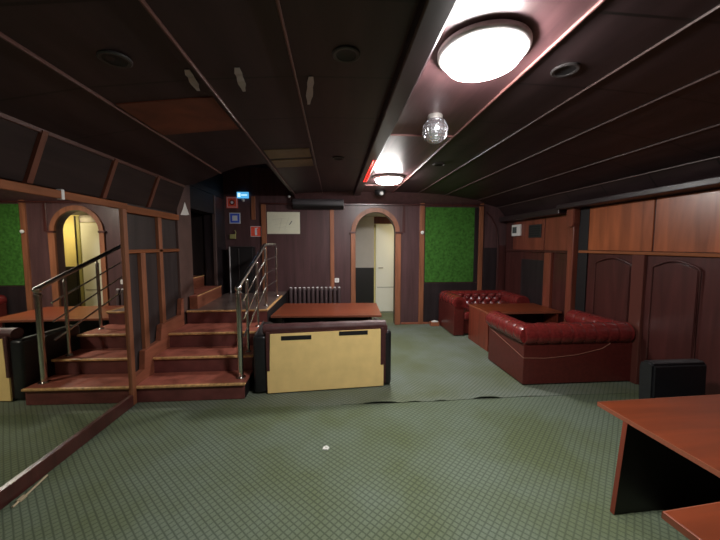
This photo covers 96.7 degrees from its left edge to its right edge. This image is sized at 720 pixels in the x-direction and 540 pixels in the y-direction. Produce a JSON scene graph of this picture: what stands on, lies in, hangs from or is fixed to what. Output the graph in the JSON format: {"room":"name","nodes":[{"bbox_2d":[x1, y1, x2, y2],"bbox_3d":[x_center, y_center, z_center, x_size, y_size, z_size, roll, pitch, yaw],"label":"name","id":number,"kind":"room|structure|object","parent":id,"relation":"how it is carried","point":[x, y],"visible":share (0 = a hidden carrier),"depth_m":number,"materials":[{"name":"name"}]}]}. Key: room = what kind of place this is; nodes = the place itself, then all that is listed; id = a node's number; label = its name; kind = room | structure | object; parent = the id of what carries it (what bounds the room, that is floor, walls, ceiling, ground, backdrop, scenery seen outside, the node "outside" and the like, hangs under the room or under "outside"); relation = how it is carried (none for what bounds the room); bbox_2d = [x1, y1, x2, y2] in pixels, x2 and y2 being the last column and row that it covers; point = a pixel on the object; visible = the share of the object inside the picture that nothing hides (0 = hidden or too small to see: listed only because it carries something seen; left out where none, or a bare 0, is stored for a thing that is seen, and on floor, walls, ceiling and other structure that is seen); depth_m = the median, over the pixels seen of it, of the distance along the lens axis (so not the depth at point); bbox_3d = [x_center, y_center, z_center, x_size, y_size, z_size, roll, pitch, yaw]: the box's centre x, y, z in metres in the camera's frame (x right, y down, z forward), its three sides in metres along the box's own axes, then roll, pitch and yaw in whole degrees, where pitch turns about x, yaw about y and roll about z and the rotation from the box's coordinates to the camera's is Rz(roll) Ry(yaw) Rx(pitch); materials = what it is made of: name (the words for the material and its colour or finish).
{"room":"entertainment venue","nodes":[
{"label":"entertainment venue","id":0,"kind":"room"},
{"bbox_2d":[0,177,101,198],"bbox_3d":[-2.119,0.456,0.584,0.100,2.000,4.620,0,4,-4],"label":"wall","id":1,"kind":"structure","parent":0,"point":[0,177],"depth_m":2.23,"materials":[{"name":"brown wood"}]},
{"bbox_2d":[0,118,37,181],"bbox_3d":[-2.026,-0.686,1.685,0.125,0.318,0.610,0,4,-4],"label":"wall panel","id":2,"kind":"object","parent":1,"relation":"attached to","point":[17,142],"depth_m":1.89,"materials":[{"name":"wood"}]},
{"bbox_2d":[22,130,48,183],"bbox_3d":[-2.047,-0.714,2.018,0.150,0.330,0.040,0,4,-4],"label":"trim","id":3,"kind":"structure","parent":1,"relation":"attached to","point":[41,139],"depth_m":2.01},
{"bbox_2d":[33,136,111,196],"bbox_3d":[-2.078,-0.738,2.345,0.125,0.318,0.600,0,4,-4],"label":"wall panel","id":4,"kind":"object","parent":1,"relation":"attached to","point":[62,165],"depth_m":2.30,"materials":[{"name":"wood"}]},
{"bbox_2d":[99,159,118,198],"bbox_3d":[-2.098,-0.766,2.674,0.150,0.330,0.040,0,4,-4],"label":"trim","id":5,"kind":"structure","parent":1,"relation":"attached to","point":[109,178],"depth_m":2.66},
{"bbox_2d":[106,172,226,371],"bbox_3d":[-2.377,-0.266,4.306,0.170,2.860,2.930,0,4,-4],"label":"wall","id":6,"kind":"structure","parent":0,"point":[141,229],"depth_m":3.69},
{"bbox_2d":[0,112,184,187],"bbox_3d":[-1.923,-0.796,1.058,0.030,0.030,5.725,0,4,-4],"label":"trim","id":7,"kind":"structure","parent":6,"relation":"attached to","point":[2,115],"depth_m":2.26,"materials":[{"name":"red"}]},
{"bbox_2d":[106,163,155,206],"bbox_3d":[-2.129,-0.789,2.997,0.125,0.318,0.590,0,4,-4],"label":"wall panel","id":8,"kind":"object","parent":6,"relation":"attached to","point":[130,185],"depth_m":2.96,"materials":[{"name":"wood"}]},
{"bbox_2d":[137,253,149,348],"bbox_3d":[-2.196,0.438,3.258,0.040,1.220,0.080,0,4,-4],"label":"trim","id":9,"kind":"structure","parent":6,"relation":"attached to","point":[141,258],"depth_m":3.23,"materials":[{"name":"wood"}]},
{"bbox_2d":[126,205,178,220],"bbox_3d":[-2.210,-0.603,3.422,0.050,0.070,1.040,0,4,-4],"label":"trim","id":10,"kind":"structure","parent":6,"relation":"attached to","point":[131,209],"depth_m":3.34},
{"bbox_2d":[146,176,159,207],"bbox_3d":[-2.148,-0.816,3.320,0.150,0.330,0.040,0,4,-4],"label":"trim","id":11,"kind":"structure","parent":6,"relation":"attached to","point":[157,179],"depth_m":3.31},
{"bbox_2d":[129,249,179,253],"bbox_3d":[-2.215,-0.207,3.453,0.040,0.035,1.040,0,4,-4],"label":"trim","id":12,"kind":"structure","parent":6,"relation":"attached to","point":[140,250],"depth_m":3.37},
{"bbox_2d":[155,217,165,322],"bbox_3d":[-2.223,0.122,3.574,0.040,1.400,0.070,0,4,-4],"label":"trim","id":13,"kind":"structure","parent":6,"relation":"attached to","point":[158,223],"depth_m":3.55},
{"bbox_2d":[150,179,183,212],"bbox_3d":[-2.178,-0.838,3.628,0.125,0.318,0.560,0,4,-4],"label":"wall panel","id":14,"kind":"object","parent":6,"relation":"attached to","point":[167,196],"depth_m":3.61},
{"bbox_2d":[175,185,193,323],"bbox_3d":[-2.352,-0.034,4.155,0.195,2.420,0.370,0,4,-4],"label":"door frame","id":15,"kind":"structure","parent":6,"relation":"attached to","point":[183,226],"depth_m":4.12,"materials":[{"name":"wood"}]},
{"bbox_2d":[190,186,213,213],"bbox_3d":[-2.414,-1.021,4.722,0.170,0.300,0.920,0,4,-4],"label":"wall","id":16,"kind":"structure","parent":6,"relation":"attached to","point":[201,202],"depth_m":4.70,"materials":[{"name":"black"}]},
{"bbox_2d":[212,195,217,284],"bbox_3d":[-2.373,-0.479,5.230,0.045,1.460,0.040,0,4,-4],"label":"trim","id":17,"kind":"structure","parent":6,"relation":"attached to","point":[214,214],"depth_m":5.22,"materials":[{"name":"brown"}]},
{"bbox_2d":[191,211,205,285],"bbox_3d":[-3.033,-0.116,5.338,0.980,2.400,0.100,0,4,-4],"label":"doorway","id":18,"kind":"structure","parent":0,"point":[197,219],"depth_m":5.29,"materials":[{"name":"black"}]},
{"bbox_2d":[199,180,217,190],"bbox_3d":[-2.952,-1.296,4.648,1.250,0.060,1.300,0,4,-4],"label":"ceiling","id":19,"kind":"structure","parent":0,"point":[203,182],"depth_m":4.98,"materials":[{"name":"black"}]},
{"bbox_2d":[242,164,268,167],"bbox_3d":[-1.771,-1.742,4.454,1.420,0.060,2.400,0,4,-4],"label":"ceiling","id":20,"kind":"structure","parent":0,"point":[256,165],"depth_m":5.56,"materials":[{"name":"black"}]},
{"bbox_2d":[0,0,719,215],"bbox_3d":[0.476,-0.879,2.202,5.200,0.610,7.640,0,4,-4],"label":"ceiling","id":21,"kind":"structure","parent":0,"point":[344,110],"depth_m":1.83,"materials":[{"name":"wood"}]},
{"bbox_2d":[0,32,220,173],"bbox_3d":[-1.373,-0.892,0.946,0.012,0.022,5.433,0,4,-4],"label":"trim","id":22,"kind":"structure","parent":21,"relation":"attached to","point":[3,36],"depth_m":1.65,"materials":[{"name":"red"}]},
{"bbox_2d":[96,49,132,67],"bbox_3d":[-1.123,-0.967,1.467,0.136,0.017,0.136,0,4,-4],"label":"recessed light","id":23,"kind":"object","parent":21,"relation":"in","point":[121,61],"visible":1,"depth_m":1.46,"materials":[{"name":"black"}]},
{"bbox_2d":[116,96,238,134],"bbox_3d":[-1.171,-1.024,2.143,0.550,0.078,0.520,0,4,-4],"label":"ceiling panel","id":24,"kind":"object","parent":21,"relation":"attached to","point":[196,114],"depth_m":2.09,"materials":[{"name":"wood"}]},
{"bbox_2d":[184,69,199,90],"bbox_3d":[-0.891,-1.009,1.708,0.041,0.011,0.215,-1,5,-13],"label":"tape strip","id":25,"kind":"object","parent":21,"relation":"attached to","point":[188,73],"visible":1,"depth_m":1.69,"materials":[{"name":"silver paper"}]},
{"bbox_2d":[138,0,294,194],"bbox_3d":[-0.860,-1.046,2.085,0.012,0.022,7.640,0,4,-4],"label":"trim","id":26,"kind":"structure","parent":21,"relation":"attached to","point":[145,5],"depth_m":1.58,"materials":[{"name":"red"}]},
{"bbox_2d":[234,68,245,91],"bbox_3d":[-0.647,-1.030,1.740,0.041,0.010,0.245,-1,5,-12],"label":"tape strip","id":27,"kind":"object","parent":21,"relation":"attached to","point":[237,71],"visible":1,"depth_m":1.72,"materials":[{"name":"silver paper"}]},
{"bbox_2d":[264,148,310,158],"bbox_3d":[-0.703,-1.153,3.155,0.420,0.047,0.280,0,4,-4],"label":"ceiling panel","id":28,"kind":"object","parent":21,"relation":"attached to","point":[298,152],"depth_m":3.13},
{"bbox_2d":[271,158,313,167],"bbox_3d":[-0.732,-1.181,3.523,0.420,0.047,0.300,0,4,-4],"label":"ceiling panel","id":29,"kind":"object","parent":21,"relation":"attached to","point":[306,161],"depth_m":3.50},
{"bbox_2d":[275,0,322,192],"bbox_3d":[-0.376,-1.077,2.050,0.012,0.022,7.500,0,4,-4],"label":"trim","id":30,"kind":"structure","parent":21,"relation":"attached to","point":[277,1],"depth_m":1.64,"materials":[{"name":"red"}]},
{"bbox_2d":[306,76,313,104],"bbox_3d":[-0.300,-1.066,1.915,0.041,0.010,0.345,-1,5,-11],"label":"tape strip","id":31,"kind":"object","parent":21,"relation":"attached to","point":[309,94],"visible":1,"depth_m":1.88,"materials":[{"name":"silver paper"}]},
{"bbox_2d":[332,45,359,62],"bbox_3d":[-0.067,-1.046,1.553,0.136,0.017,0.136,0,4,-4],"label":"recessed light","id":32,"kind":"object","parent":21,"relation":"in","point":[344,53],"visible":1,"depth_m":1.55,"materials":[{"name":"grey"}]},
{"bbox_2d":[373,174,403,184],"bbox_3d":[0.388,-1.215,4.342,0.416,0.097,0.416,0,4,-4],"label":"ceiling lamp","id":33,"kind":"object","parent":21,"relation":"attached to","point":[384,179],"visible":1,"depth_m":4.21,"materials":[{"name":"white"}]},
{"bbox_2d":[376,177,401,184],"bbox_3d":[0.388,-1.201,4.343,0.352,0.068,0.352,0,4,-4],"label":"diffuser","id":34,"kind":"object","parent":33,"relation":"attached to","point":[380,180],"depth_m":4.23,"materials":[{"name":"white"}]},
{"bbox_2d":[354,0,457,195],"bbox_3d":[0.222,-1.072,2.097,0.120,0.070,7.500,0,4,-4],"label":"ceiling beam","id":35,"kind":"structure","parent":21,"relation":"attached to","point":[431,18],"depth_m":1.58,"materials":[{"name":"black"}]},
{"bbox_2d":[422,112,447,143],"bbox_3d":[0.537,-1.009,2.298,0.181,0.204,0.183,0,4,-4],"label":"ball","id":36,"kind":"object","parent":21,"relation":"hanging from","point":[435,129],"visible":1,"depth_m":2.24,"materials":[{"name":"clear glass"}]},
{"bbox_2d":[362,0,598,191],"bbox_3d":[0.575,-1.089,1.997,0.540,0.012,7.250,0,4,-4],"label":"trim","id":37,"kind":"structure","parent":21,"relation":"attached to","point":[435,91],"depth_m":1.85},
{"bbox_2d":[437,19,532,81],"bbox_3d":[0.579,-0.994,1.512,0.416,0.097,0.416,0,4,-4],"label":"ceiling lamp","id":38,"kind":"object","parent":21,"relation":"attached to","point":[488,49],"visible":1,"depth_m":1.41,"materials":[{"name":"grey"}]},
{"bbox_2d":[444,32,523,81],"bbox_3d":[0.579,-0.980,1.513,0.352,0.068,0.352,0,4,-4],"label":"diffuser","id":39,"kind":"object","parent":38,"relation":"attached to","point":[468,56],"depth_m":1.43,"materials":[{"name":"white"}]},
{"bbox_2d":[392,0,604,192],"bbox_3d":[0.840,-1.096,2.143,0.012,0.028,7.500,0,4,-4],"label":"trim","id":40,"kind":"structure","parent":21,"relation":"attached to","point":[599,2],"depth_m":1.66,"materials":[{"name":"red"}]},
{"bbox_2d":[550,62,580,77],"bbox_3d":[1.086,-1.058,1.692,0.136,0.017,0.136,0,4,-4],"label":"recessed light","id":41,"kind":"object","parent":21,"relation":"in","point":[566,69],"visible":1,"depth_m":1.69,"materials":[{"name":"black"}]},
{"bbox_2d":[419,4,719,192],"bbox_3d":[1.309,-1.091,2.180,0.007,0.016,7.500,0,4,-4],"label":"trim","id":42,"kind":"structure","parent":21,"relation":"attached to","point":[718,6],"depth_m":1.70,"materials":[{"name":"grey"}]},
{"bbox_2d":[446,70,719,194],"bbox_3d":[1.807,-1.070,2.221,0.007,0.016,7.500,0,4,-4],"label":"trim","id":43,"kind":"structure","parent":21,"relation":"attached to","point":[714,73],"depth_m":2.25,"materials":[{"name":"grey"}]},
{"bbox_2d":[477,124,719,200],"bbox_3d":[2.445,-1.002,2.276,0.007,0.016,7.500,0,4,-4],"label":"trim","id":44,"kind":"structure","parent":21,"relation":"attached to","point":[717,124],"depth_m":2.89,"materials":[{"name":"grey"}]},
{"bbox_2d":[223,167,505,323],"bbox_3d":[0.184,-0.418,5.998,5.500,2.900,0.160,0,4,-4],"label":"wall","id":45,"kind":"structure","parent":0,"point":[303,259],"depth_m":5.84,"materials":[{"name":"brown wood"}]},
{"bbox_2d":[226,197,237,207],"bbox_3d":[-2.262,-1.194,5.658,0.200,0.200,0.014,0,4,-4],"label":"sign","id":46,"kind":"object","parent":45,"relation":"attached to","point":[231,202],"visible":1,"depth_m":5.65,"materials":[{"name":"red"}]},
{"bbox_2d":[229,213,240,223],"bbox_3d":[-2.222,-0.921,5.684,0.190,0.190,0.010,0,4,-4],"label":"square sign","id":47,"kind":"object","parent":45,"relation":"attached to","point":[234,218],"visible":1,"depth_m":5.68,"materials":[{"name":"blue"}]},
{"bbox_2d":[237,192,248,201],"bbox_3d":[-2.068,-1.287,5.639,0.195,0.173,0.067,0,4,-4],"label":"exit sign","id":48,"kind":"object","parent":45,"relation":"attached to","point":[239,194],"visible":1,"depth_m":5.63,"materials":[{"name":"blue"}]},
{"bbox_2d":[251,196,255,219],"bbox_3d":[-1.898,-1.102,5.697,0.070,0.410,0.030,0,4,-4],"label":"trim","id":49,"kind":"structure","parent":45,"relation":"attached to","point":[253,212],"depth_m":5.68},
{"bbox_2d":[250,226,261,236],"bbox_3d":[-1.863,-0.691,5.728,0.190,0.185,0.014,0,4,-4],"label":"sign","id":50,"kind":"object","parent":45,"relation":"attached to","point":[255,230],"visible":1,"depth_m":5.73,"materials":[{"name":"red"}]},
{"bbox_2d":[261,204,267,291],"bbox_3d":[-1.721,-0.061,5.787,0.085,2.220,0.040,0,4,-4],"label":"trim","id":51,"kind":"structure","parent":45,"relation":"attached to","point":[263,206],"depth_m":5.72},
{"bbox_2d":[267,212,299,233],"bbox_3d":[-1.375,-0.846,5.752,0.580,0.390,0.020,0,4,-4],"label":"notice sheet","id":52,"kind":"object","parent":45,"relation":"attached to","point":[277,222],"visible":1,"depth_m":5.75,"materials":[{"name":"beige"}]},
{"bbox_2d":[292,199,343,209],"bbox_3d":[-0.741,-1.173,5.707,0.900,0.169,0.158,0,4,-4],"label":"projector screen","id":53,"kind":"object","parent":45,"relation":"attached to","point":[336,204],"visible":1,"depth_m":5.65,"materials":[{"name":"grey"}]},
{"bbox_2d":[330,209,333,302],"bbox_3d":[-0.510,-0.218,5.874,0.075,1.920,0.030,0,4,-4],"label":"trim","id":54,"kind":"structure","parent":45,"relation":"attached to","point":[331,210],"depth_m":5.85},
{"bbox_2d":[351,233,355,302],"bbox_3d":[-0.126,0.174,5.927,0.085,1.730,0.045,0,4,-4],"label":"trim","id":55,"kind":"structure","parent":45,"relation":"attached to","point":[353,235],"depth_m":5.89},
{"bbox_2d":[261,203,483,206],"bbox_3d":[0.281,-1.194,5.849,4.100,0.030,0.050,0,4,-4],"label":"trim","id":56,"kind":"structure","parent":45,"relation":"attached to","point":[261,203],"depth_m":5.86,"materials":[{"name":"brown wood"}]},
{"bbox_2d":[351,208,399,231],"bbox_3d":[0.286,-0.915,5.874,0.900,0.450,0.045,0,4,-4],"label":"trim","id":57,"kind":"structure","parent":45,"relation":"attached to","point":[370,210],"depth_m":5.84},
{"bbox_2d":[294,191,482,204],"bbox_3d":[0.574,-1.292,5.754,3.450,0.200,0.270,0,4,-4],"label":"trim","id":58,"kind":"structure","parent":45,"relation":"attached to","point":[347,196],"depth_m":5.75,"materials":[{"name":"brown wood"}]},
{"bbox_2d":[394,234,400,324],"bbox_3d":[0.707,0.169,5.992,0.105,1.730,0.045,0,4,-4],"label":"trim","id":59,"kind":"structure","parent":45,"relation":"attached to","point":[397,236],"depth_m":5.97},
{"bbox_2d":[402,206,404,232],"bbox_3d":[0.808,-0.949,5.924,0.060,0.510,0.022,0,4,-4],"label":"trim","id":60,"kind":"structure","parent":45,"relation":"attached to","point":[403,207],"depth_m":5.91,"materials":[{"name":"brown wood"}]},
{"bbox_2d":[418,203,424,323],"bbox_3d":[1.153,-0.118,6.007,0.090,2.300,0.040,0,4,-4],"label":"trim","id":61,"kind":"structure","parent":45,"relation":"attached to","point":[422,208],"depth_m":5.99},
{"bbox_2d":[423,283,476,321],"bbox_3d":[1.720,0.615,6.117,1.050,0.740,0.022,0,4,-4],"label":"wall panel","id":62,"kind":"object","parent":45,"relation":"attached to","point":[432,291],"depth_m":6.08,"materials":[{"name":"wood"}]},
{"bbox_2d":[424,207,478,281],"bbox_3d":[1.726,-0.471,6.025,1.020,1.400,0.015,0,4,-4],"label":"board","id":63,"kind":"object","parent":45,"relation":"attached to","point":[451,233],"visible":1,"depth_m":6.02,"materials":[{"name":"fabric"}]},
{"bbox_2d":[477,203,483,289],"bbox_3d":[2.284,-0.125,6.095,0.080,2.300,0.040,0,4,-4],"label":"trim","id":64,"kind":"structure","parent":45,"relation":"attached to","point":[481,208],"depth_m":6.06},
{"bbox_2d":[482,248,496,289],"bbox_3d":[2.563,0.147,6.147,0.420,1.150,0.022,0,4,-4],"label":"trim","id":65,"kind":"structure","parent":45,"relation":"attached to","point":[490,254],"depth_m":6.12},
{"bbox_2d":[486,212,497,289],"bbox_3d":[2.501,-0.240,6.100,0.270,1.729,0.024,0,4,-4],"label":"trim","id":66,"kind":"structure","parent":45,"relation":"attached to","point":[486,212],"depth_m":6.09,"materials":[{"name":"brown wood"}]},
{"bbox_2d":[497,245,505,289],"bbox_3d":[2.705,0.171,6.156,0.145,1.300,0.030,0,4,-4],"label":"trim","id":67,"kind":"structure","parent":45,"relation":"attached to","point":[501,248],"depth_m":6.12,"materials":[{"name":"brown wood"}]},
{"bbox_2d":[497,156,719,207],"bbox_3d":[2.884,-0.887,2.319,0.008,0.016,7.500,0,4,-4],"label":"trim","id":68,"kind":"structure","parent":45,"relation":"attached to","point":[717,156],"depth_m":3.32,"materials":[{"name":"grey"}]},
{"bbox_2d":[363,213,385,216],"bbox_3d":[0.633,-1.178,6.608,3.500,0.080,1.140,0,4,-4],"label":"ceiling","id":69,"kind":"structure","parent":0,"point":[369,214],"depth_m":6.75,"materials":[{"name":"grey paint"}]},
{"bbox_2d":[374,224,384,311],"bbox_3d":[0.643,-0.212,7.207,3.400,2.300,0.100,0,4,-4],"label":"wall","id":70,"kind":"structure","parent":0,"point":[374,224],"depth_m":7.13,"materials":[{"name":"yellow paint"}]},
{"bbox_2d":[356,217,373,267],"bbox_3d":[-0.369,-0.610,7.034,1.360,1.120,0.035,0,4,-4],"label":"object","id":71,"kind":"structure","parent":70,"relation":"attached to","point":[365,226],"depth_m":7.06,"materials":[{"name":"grey paint"}]},
{"bbox_2d":[356,268,373,302],"bbox_3d":[-0.369,0.447,7.112,1.360,1.000,0.045,0,4,-4],"label":"wall panel","id":72,"kind":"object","parent":70,"relation":"attached to","point":[364,276],"depth_m":7.12,"materials":[{"name":"black"}]},
{"bbox_2d":[374,217,391,223],"bbox_3d":[0.678,-1.099,7.075,0.740,0.150,0.040,0,4,-4],"label":"trim","id":73,"kind":"structure","parent":70,"relation":"attached to","point":[377,220],"depth_m":7.04,"materials":[{"name":"brown wood"}]},
{"bbox_2d":[375,224,393,310],"bbox_3d":[0.691,-0.041,7.121,0.680,1.948,0.103,0,4,-4],"label":"door","id":74,"kind":"structure","parent":70,"relation":"in","point":[384,232],"depth_m":7.11,"materials":[{"name":"white paint"}]},
{"bbox_2d":[125,311,638,412],"bbox_3d":[-0.118,1.337,2.912,6.600,0.120,9.000,0,4,-4],"label":"floor","id":75,"kind":"structure","parent":0,"point":[425,358],"depth_m":3.53,"materials":[{"name":"carpet"}]},
{"bbox_2d":[0,179,136,509],"bbox_3d":[-2.032,0.436,1.505,0.050,1.873,2.960,0,4,-4],"label":"wall mirror","id":76,"kind":"object","parent":75,"relation":"on","point":[67,355],"visible":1,"depth_m":2.19,"materials":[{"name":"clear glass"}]},
{"bbox_2d":[136,275,286,401],"bbox_3d":[-2.317,0.655,4.352,2.205,1.003,2.770,0,4,-4],"label":"staircase","id":77,"kind":"structure","parent":75,"relation":"on","point":[196,359],"depth_m":3.45,"materials":[{"name":"brown"}]},
{"bbox_2d":[229,246,255,292],"bbox_3d":[-2.053,-0.013,5.636,0.400,0.813,0.235,0,4,-4],"label":"base cabinet","id":78,"kind":"object","parent":77,"relation":"on","point":[240,257],"visible":0.88,"depth_m":5.53,"materials":[{"name":"black"}]},
{"bbox_2d":[234,243,278,378],"bbox_3d":[-1.282,0.326,4.203,0.100,1.353,2.163,0,4,-4],"label":"stair railing","id":79,"kind":"object","parent":77,"relation":"on","point":[238,287],"visible":0.99,"depth_m":3.48,"materials":[{"name":"silver metal"}]},
{"bbox_2d":[289,287,340,302],"bbox_3d":[-0.816,0.675,5.852,0.930,0.741,0.105,0,4,-4],"label":"radiator","id":80,"kind":"object","parent":75,"relation":"on","point":[301,292],"visible":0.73,"depth_m":5.79,"materials":[{"name":"metal"}]},
{"bbox_2d":[253,317,390,392],"bbox_3d":[-0.410,0.870,3.589,1.415,0.705,0.646,-1,5,-9],"label":"sofa","id":81,"kind":"object","parent":75,"relation":"on","point":[288,357],"visible":1,"depth_m":3.27,"materials":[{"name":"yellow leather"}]},
{"bbox_2d":[271,303,381,322],"bbox_3d":[-0.462,0.851,4.759,1.480,0.558,0.920,0,4,-2],"label":"table","id":82,"kind":"object","parent":75,"relation":"on","point":[289,312],"visible":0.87,"depth_m":4.68,"materials":[{"name":"red laminate"}]},
{"bbox_2d":[0,386,690,539],"bbox_3d":[0.613,1.419,0.905,5.145,0.030,4.684,0,4,-4],"label":"carpet","id":83,"kind":"object","parent":75,"relation":"on","point":[542,466],"visible":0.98,"depth_m":2.07,"materials":[{"name":"carpet"}]},
{"bbox_2d":[11,474,47,507],"bbox_3d":[-1.996,1.335,1.940,0.027,0.023,0.241,0,4,-4],"label":"stick","id":84,"kind":"object","parent":83,"relation":"on","point":[22,497],"visible":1,"depth_m":1.90,"materials":[{"name":"beige"}]},
{"bbox_2d":[597,394,719,514],"bbox_3d":[2.199,1.085,1.720,1.563,0.552,0.630,-1,4,-6],"label":"side table","id":85,"kind":"object","parent":83,"relation":"on","point":[669,452],"visible":1,"depth_m":1.78,"materials":[{"name":"red laminate"}]},
{"bbox_2d":[639,359,706,398],"bbox_3d":[2.541,1.024,2.421,0.470,0.570,0.499,0,4,-4],"label":"chair","id":86,"kind":"object","parent":83,"relation":"on","point":[665,378],"visible":0.26,"depth_m":2.53,"materials":[{"name":"black leather"}]},
{"bbox_2d":[661,502,719,539],"bbox_3d":[1.566,1.143,0.976,0.920,0.552,0.520,-1,5,-10],"label":"table","id":87,"kind":"object","parent":83,"relation":"on","point":[699,522],"visible":1,"depth_m":1.10,"materials":[{"name":"red laminate"}]},
{"bbox_2d":[439,290,529,335],"bbox_3d":[2.146,0.728,5.714,1.319,0.656,0.842,0,4,-4],"label":"sofa","id":88,"kind":"object","parent":75,"relation":"on","point":[453,304],"visible":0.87,"depth_m":5.61,"materials":[{"name":"leather"}]},
{"bbox_2d":[468,303,561,351],"bbox_3d":[2.302,0.844,4.849,1.080,0.558,0.660,0,4,-4],"label":"table","id":89,"kind":"object","parent":75,"relation":"on","point":[478,333],"visible":0.67,"depth_m":4.81,"materials":[{"name":"red laminate"}]},
{"bbox_2d":[485,309,634,383],"bbox_3d":[2.310,0.877,3.804,1.319,0.656,0.842,0,4,-4],"label":"sofa","id":90,"kind":"object","parent":75,"relation":"on","point":[586,347],"visible":1,"depth_m":3.45,"materials":[{"name":"leather"}]},
{"bbox_2d":[504,188,719,394],"bbox_3d":[3.128,0.256,2.498,0.120,2.100,7.640,0,4,-4],"label":"wall","id":91,"kind":"structure","parent":0,"point":[707,343],"depth_m":3.00,"materials":[{"name":"brown wood"}]},
{"bbox_2d":[512,224,521,235],"bbox_3d":[2.781,-0.705,5.686,0.040,0.200,0.260,0,4,-4],"label":"thermostat","id":92,"kind":"object","parent":91,"relation":"attached to","point":[516,229],"visible":1,"depth_m":5.63,"materials":[{"name":"white plastic"}]},
{"bbox_2d":[513,218,545,249],"bbox_3d":[2.836,-0.592,5.397,0.022,0.500,0.860,0,4,-4],"label":"trim","id":93,"kind":"structure","parent":91,"relation":"attached to","point":[522,242],"depth_m":5.37,"materials":[{"name":"red wood"}]},
{"bbox_2d":[520,259,543,305],"bbox_3d":[2.848,0.333,5.299,0.024,1.010,0.640,0,4,-4],"label":"wall panel","id":94,"kind":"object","parent":91,"relation":"attached to","point":[531,285],"depth_m":5.26,"materials":[{"name":"wood"}]},
{"bbox_2d":[499,208,566,221],"bbox_3d":[2.777,-0.886,5.244,0.180,0.090,1.630,0,4,-4],"label":"trim","id":95,"kind":"structure","parent":91,"relation":"attached to","point":[548,212],"depth_m":5.02,"materials":[{"name":"black"}]},
{"bbox_2d":[528,224,541,237],"bbox_3d":[2.831,-0.631,5.182,0.020,0.210,0.320,0,4,-4],"label":"air vent","id":96,"kind":"object","parent":91,"relation":"in","point":[535,231],"visible":1,"depth_m":5.16,"materials":[{"name":"grey"}]},
{"bbox_2d":[505,249,566,252],"bbox_3d":[2.840,-0.310,5.253,0.040,0.030,1.650,0,4,-4],"label":"trim","id":97,"kind":"structure","parent":91,"relation":"attached to","point":[506,249],"depth_m":5.08,"materials":[{"name":"brown wood"}]},
{"bbox_2d":[542,253,553,307],"bbox_3d":[2.862,0.427,4.895,0.060,1.385,0.160,0,4,-4],"label":"trim","id":98,"kind":"structure","parent":91,"relation":"attached to","point":[548,257],"depth_m":4.83,"materials":[{"name":"red wood"}]},
{"bbox_2d":[544,215,568,250],"bbox_3d":[2.891,-0.537,4.691,0.022,0.500,0.520,0,4,-4],"label":"trim","id":99,"kind":"structure","parent":91,"relation":"attached to","point":[556,229],"depth_m":4.69,"materials":[{"name":"red wood"}]},
{"bbox_2d":[552,259,566,322],"bbox_3d":[2.900,0.365,4.641,0.024,1.050,0.280,0,4,-4],"label":"trim","id":100,"kind":"structure","parent":91,"relation":"attached to","point":[560,265],"depth_m":4.63,"materials":[{"name":"brown wood"}]},
{"bbox_2d":[564,226,578,321],"bbox_3d":[2.886,0.180,4.370,0.090,1.960,0.110,0,4,-4],"label":"trim","id":101,"kind":"structure","parent":91,"relation":"attached to","point":[573,232],"depth_m":4.32,"materials":[{"name":"red wood"}]},
{"bbox_2d":[566,208,580,226],"bbox_3d":[2.872,-0.717,4.293,0.120,0.280,0.140,0,4,-4],"label":"trim","id":102,"kind":"structure","parent":91,"relation":"attached to","point":[573,214],"depth_m":4.24,"materials":[{"name":"red wood"}]},
{"bbox_2d":[575,207,590,311],"bbox_3d":[2.928,0.082,4.219,0.030,1.780,0.160,0,4,-4],"label":"trim","id":103,"kind":"structure","parent":91,"relation":"attached to","point":[582,260],"depth_m":4.19,"materials":[{"name":"black"}]},
{"bbox_2d":[592,257,631,313],"bbox_3d":[2.951,0.369,3.771,0.017,1.036,0.506,0,4,-4],"label":"trim","id":104,"kind":"structure","parent":91,"relation":"attached to","point":[610,257],"depth_m":3.98,"materials":[{"name":"brown wood"}]},
{"bbox_2d":[594,260,630,321],"bbox_3d":[2.963,0.382,3.773,0.032,1.010,0.460,0,4,-4],"label":"wall panel","id":105,"kind":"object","parent":91,"relation":"attached to","point":[612,288],"depth_m":3.73,"materials":[{"name":"brown wood"}]},
{"bbox_2d":[588,199,655,250],"bbox_3d":[2.970,-0.491,3.680,0.022,0.535,0.830,0,4,-4],"label":"trim","id":106,"kind":"structure","parent":91,"relation":"attached to","point":[629,226],"depth_m":3.60,"materials":[{"name":"brown wood"}]},
{"bbox_2d":[628,255,646,383],"bbox_3d":[2.984,0.534,3.464,0.040,1.395,0.140,0,4,-4],"label":"trim","id":107,"kind":"structure","parent":91,"relation":"attached to","point":[639,262],"depth_m":3.43,"materials":[{"name":"red"}]},
{"bbox_2d":[557,176,719,209],"bbox_3d":[3.044,-0.642,1.571,0.220,0.065,5.750,0,4,-4],"label":"trim","id":108,"kind":"structure","parent":91,"relation":"attached to","point":[712,182],"depth_m":3.14,"materials":[{"name":"black"}]},
{"bbox_2d":[578,250,719,257],"bbox_3d":[3.132,-0.030,1.510,0.040,0.035,5.520,0,4,-4],"label":"trim","id":109,"kind":"structure","parent":91,"relation":"attached to","point":[579,251],"depth_m":3.20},
{"bbox_2d":[648,263,698,359],"bbox_3d":[3.017,0.436,3.087,0.032,1.010,0.400,0,4,-4],"label":"wall panel","id":110,"kind":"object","parent":91,"relation":"attached to","point":[675,285],"depth_m":3.06,"materials":[{"name":"brown wood"}]},
{"bbox_2d":[645,260,701,358],"bbox_3d":[3.005,0.423,3.085,0.017,1.036,0.446,0,4,-4],"label":"trim","id":111,"kind":"structure","parent":91,"relation":"attached to","point":[699,269],"depth_m":3.18,"materials":[{"name":"brown wood"}]},
{"bbox_2d":[653,189,719,252],"bbox_3d":[3.180,-0.281,0.996,0.022,0.535,4.530,0,4,-4],"label":"trim","id":112,"kind":"structure","parent":91,"relation":"attached to","point":[690,222],"depth_m":2.93,"materials":[{"name":"brown wood"}]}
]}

